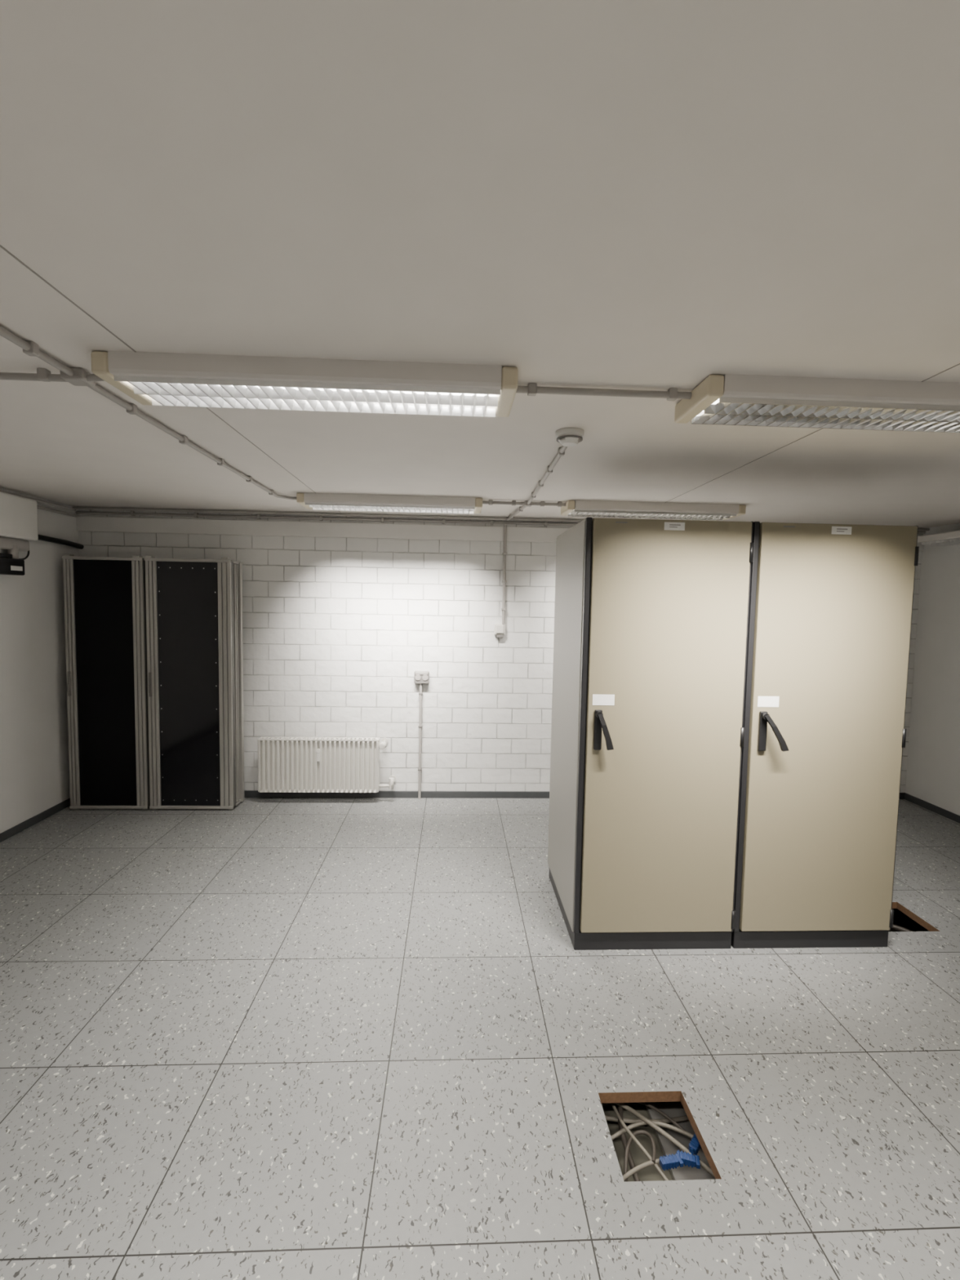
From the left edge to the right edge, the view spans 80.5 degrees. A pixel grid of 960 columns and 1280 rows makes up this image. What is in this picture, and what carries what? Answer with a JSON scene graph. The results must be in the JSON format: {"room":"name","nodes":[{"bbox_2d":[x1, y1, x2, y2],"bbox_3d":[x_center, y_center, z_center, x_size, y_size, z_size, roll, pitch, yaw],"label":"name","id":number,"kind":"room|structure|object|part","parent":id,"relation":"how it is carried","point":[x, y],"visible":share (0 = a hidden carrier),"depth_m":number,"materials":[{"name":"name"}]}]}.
{"room":"server room","nodes":[
{"label":"server room","id":0,"kind":"room"},
{"bbox_2d":[0,487,79,833],"bbox_3d":[-3.158,0.430,1.022,0.120,2.720,7.264,1,4,-3],"label":"wall","id":1,"kind":"structure","parent":0,"point":[34,762],"depth_m":4.13,"materials":[{"name":"paint"}]},
{"bbox_2d":[0,491,38,575],"bbox_3d":[-3.157,-0.698,3.698,0.093,0.535,0.650,1,4,-3],"label":"junction box","id":2,"kind":"object","parent":1,"relation":"attached to","point":[18,514],"visible":1,"depth_m":3.82,"materials":[{"name":"white plastic"}]},
{"bbox_2d":[0,798,70,842],"bbox_3d":[-3.114,1.516,1.141,0.012,0.058,7.152,1,4,-3],"label":"baseboard","id":3,"kind":"structure","parent":1,"relation":"attached to","point":[39,817],"depth_m":4.12,"materials":[{"name":"grey plastic"}]},
{"bbox_2d":[38,534,84,549],"bbox_3d":[-3.191,-0.744,4.298,0.040,0.063,0.516,1,4,-3],"label":"pipe","id":4,"kind":"object","parent":1,"relation":"attached to","point":[43,538],"visible":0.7,"depth_m":4.29,"materials":[{"name":"black plastic"}]},
{"bbox_2d":[0,0,959,528],"bbox_3d":[0.455,-0.825,1.151,7.070,0.100,7.164,1,4,-3],"label":"ceiling","id":5,"kind":"structure","parent":0,"point":[657,195],"depth_m":1.08,"materials":[{"name":"paint"}]},
{"bbox_2d":[0,244,340,512],"bbox_3d":[-0.970,-0.794,1.056,0.004,0.002,7.100,1,4,-3],"label":"trim","id":6,"kind":"structure","parent":5,"relation":"attached to","point":[1,246],"depth_m":1.43,"materials":[{"name":"grey"}]},
{"bbox_2d":[90,350,518,417],"bbox_3d":[-0.511,-0.799,1.799,1.240,0.074,0.276,1,4,-3],"label":"ceiling lamp","id":7,"kind":"object","parent":5,"relation":"attached to","point":[148,378],"visible":1,"depth_m":1.69,"materials":[{"name":"white metal"}]},
{"bbox_2d":[296,493,482,514],"bbox_3d":[-0.608,-0.943,3.932,1.240,0.074,0.276,1,4,-3],"label":"ceiling lamp","id":8,"kind":"object","parent":5,"relation":"attached to","point":[314,501],"visible":1,"depth_m":3.81,"materials":[{"name":"white metal"}]},
{"bbox_2d":[0,325,929,533],"bbox_3d":[0.453,-0.730,1.157,7.070,0.090,7.164,1,4,-3],"label":"cable conduit","id":9,"kind":"object","parent":5,"relation":"attached to","point":[75,376],"visible":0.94,"depth_m":2.83,"materials":[{"name":"grey plastic"}]},
{"bbox_2d":[555,427,584,446],"bbox_3d":[0.368,-0.829,2.329,0.116,0.052,0.116,1,4,-3],"label":"smoke detector","id":10,"kind":"object","parent":5,"relation":"attached to","point":[566,437],"visible":1,"depth_m":2.29,"materials":[{"name":"white plastic"}]},
{"bbox_2d":[560,500,746,519],"bbox_3d":[1.210,-0.914,4.016,1.240,0.074,0.276,1,4,-3],"label":"ceiling lamp","id":11,"kind":"object","parent":5,"relation":"attached to","point":[597,508],"visible":1,"depth_m":3.90,"materials":[{"name":"white metal"}]},
{"bbox_2d":[664,363,959,502],"bbox_3d":[1.389,-0.757,1.165,0.003,0.002,7.100,1,4,-3],"label":"trim","id":12,"kind":"structure","parent":5,"relation":"attached to","point":[959,363],"depth_m":2.48,"materials":[{"name":"grey"}]},
{"bbox_2d":[674,373,959,432],"bbox_3d":[1.306,-0.770,1.883,1.240,0.074,0.276,1,4,-3],"label":"ceiling lamp","id":13,"kind":"object","parent":5,"relation":"attached to","point":[727,399],"visible":1,"depth_m":1.77,"materials":[{"name":"white metal"}]},
{"bbox_2d":[0,797,959,1279],"bbox_3d":[0.410,1.619,1.314,7.070,0.038,7.164,1,4,-3],"label":"floor","id":14,"kind":"structure","parent":0,"point":[261,1038],"depth_m":2.05,"materials":[{"name":"tile"}]},
{"bbox_2d":[62,554,150,809],"bbox_3d":[-2.878,0.336,4.454,0.602,1.981,0.227,1,4,-3],"label":"rack","id":15,"kind":"object","parent":14,"relation":"on","point":[105,597],"visible":0.77,"depth_m":4.37,"materials":[{"name":"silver metal"}]},
{"bbox_3d":[-2.886,0.343,4.377,0.428,1.905,0.010,1,4,-3],"label":"panel","id":16,"kind":"part","parent":15,"relation":"part of","materials":[{"name":"black glass"}]},
{"bbox_2d":[144,555,244,809],"bbox_3d":[-2.247,0.346,4.483,0.657,1.981,0.227,1,4,-3],"label":"rack","id":17,"kind":"object","parent":14,"relation":"on","point":[194,624],"visible":1,"depth_m":4.41,"materials":[{"name":"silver metal"}]},
{"bbox_3d":[-2.259,0.353,4.406,0.453,1.905,0.010,1,4,-3],"label":"panel","id":18,"kind":"part","parent":17,"relation":"part of","materials":[{"name":"black plastic"}]},
{"bbox_2d":[547,517,753,950],"bbox_3d":[0.848,0.453,3.036,0.788,2.075,0.846,1,4,-3],"label":"tall cabinet","id":19,"kind":"object","parent":14,"relation":"on","point":[651,615],"visible":1,"depth_m":2.69,"materials":[{"name":"beige metal"}]},
{"bbox_3d":[0.552,0.421,2.643,0.036,0.190,0.038,1,4,-3],"label":"handle plate","id":20,"kind":"part","parent":19,"relation":"part of","materials":[{"name":"black plastic"}]},
{"bbox_3d":[0.578,0.423,2.615,0.082,0.164,0.029,3,4,22],"label":"handle lever","id":21,"kind":"part","parent":19,"relation":"part of","materials":[{"name":"black plastic"}]},
{"bbox_2d":[730,521,919,948],"bbox_3d":[1.643,0.465,3.072,0.801,2.075,0.846,1,4,-3],"label":"tall cabinet","id":22,"kind":"object","parent":14,"relation":"on","point":[831,605],"visible":0.84,"depth_m":2.71,"materials":[{"name":"beige metal"}]},
{"bbox_3d":[1.341,0.433,2.679,0.036,0.190,0.038,1,4,-3],"label":"handle plate","id":23,"kind":"part","parent":22,"relation":"part of","materials":[{"name":"black plastic"}]},
{"bbox_3d":[1.386,0.436,2.652,0.116,0.164,0.026,2,4,12],"label":"handle lever","id":24,"kind":"part","parent":22,"relation":"part of","materials":[{"name":"black plastic"}]},
{"bbox_2d":[77,509,923,792],"bbox_3d":[0.267,0.237,4.868,7.270,2.720,0.120,1,4,-3],"label":"wall","id":25,"kind":"structure","parent":0,"point":[337,631],"depth_m":4.75,"materials":[{"name":"brick"}]},
{"bbox_2d":[257,736,395,792],"bbox_3d":[-1.258,1.027,4.691,1.103,0.442,0.198,1,4,-3],"label":"radiator","id":26,"kind":"object","parent":25,"relation":"attached to","point":[285,764],"visible":1,"depth_m":4.64,"materials":[{"name":"metal"}]},
{"bbox_2d":[413,671,429,799],"bbox_3d":[-0.498,0.805,4.786,0.123,1.090,0.050,1,4,-3],"label":"wall socket","id":27,"kind":"object","parent":25,"relation":"attached to","point":[420,677],"visible":1,"depth_m":4.76,"materials":[{"name":"grey plastic"}]},
{"bbox_2d":[75,515,924,551],"bbox_3d":[0.291,-0.880,4.722,7.070,0.120,0.022,1,4,-3],"label":"trim","id":28,"kind":"structure","parent":25,"relation":"attached to","point":[84,523],"depth_m":4.64,"materials":[{"name":"white paint"}]},
{"bbox_2d":[493,524,506,637],"bbox_3d":[0.173,-0.487,4.727,0.092,0.930,0.056,1,4,-3],"label":"vertical pipe","id":29,"kind":"object","parent":25,"relation":"attached to","point":[499,628],"visible":1,"depth_m":4.72,"materials":[{"name":"plastic"}]},
{"bbox_2d":[244,790,905,799],"bbox_3d":[0.250,1.330,4.875,7.070,0.058,0.012,1,4,-3],"label":"baseboard","id":30,"kind":"structure","parent":25,"relation":"attached to","point":[247,793],"depth_m":4.83,"materials":[{"name":"grey plastic"}]},
{"bbox_2d":[602,908,928,1182],"bbox_3d":[0.405,1.864,1.330,7.070,0.050,7.164,1,4,-3],"label":"subfloor","id":31,"kind":"structure","parent":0,"point":[650,1173],"depth_m":2.04,"materials":[{"name":"concrete"}]},
{"bbox_2d":[601,924,913,1182],"bbox_3d":[1.303,1.688,2.592,2.703,0.166,0.880,-2,5,-37],"label":"cable bundle","id":32,"kind":"object","parent":31,"relation":"on","point":[685,1158],"visible":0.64,"depth_m":1.93,"materials":[{"name":"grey plastic"}]},
{"bbox_2d":[905,523,959,815],"bbox_3d":[4.024,0.541,1.354,0.120,2.720,7.264,1,4,-3],"label":"wall","id":33,"kind":"structure","parent":0,"point":[933,762],"depth_m":4.72,"materials":[{"name":"paint"}]},
{"bbox_2d":[904,792,959,823],"bbox_3d":[3.936,1.626,1.467,0.012,0.058,7.152,1,4,-3],"label":"baseboard","id":34,"kind":"structure","parent":33,"relation":"attached to","point":[934,808],"depth_m":4.73,"materials":[{"name":"grey plastic"}]},
{"bbox_2d":[916,530,959,546],"bbox_3d":[3.756,-0.777,4.105,0.199,0.085,1.250,1,4,-3],"label":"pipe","id":35,"kind":"object","parent":33,"relation":"attached to","point":[944,539],"visible":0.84,"depth_m":4.50,"materials":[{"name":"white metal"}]}
]}

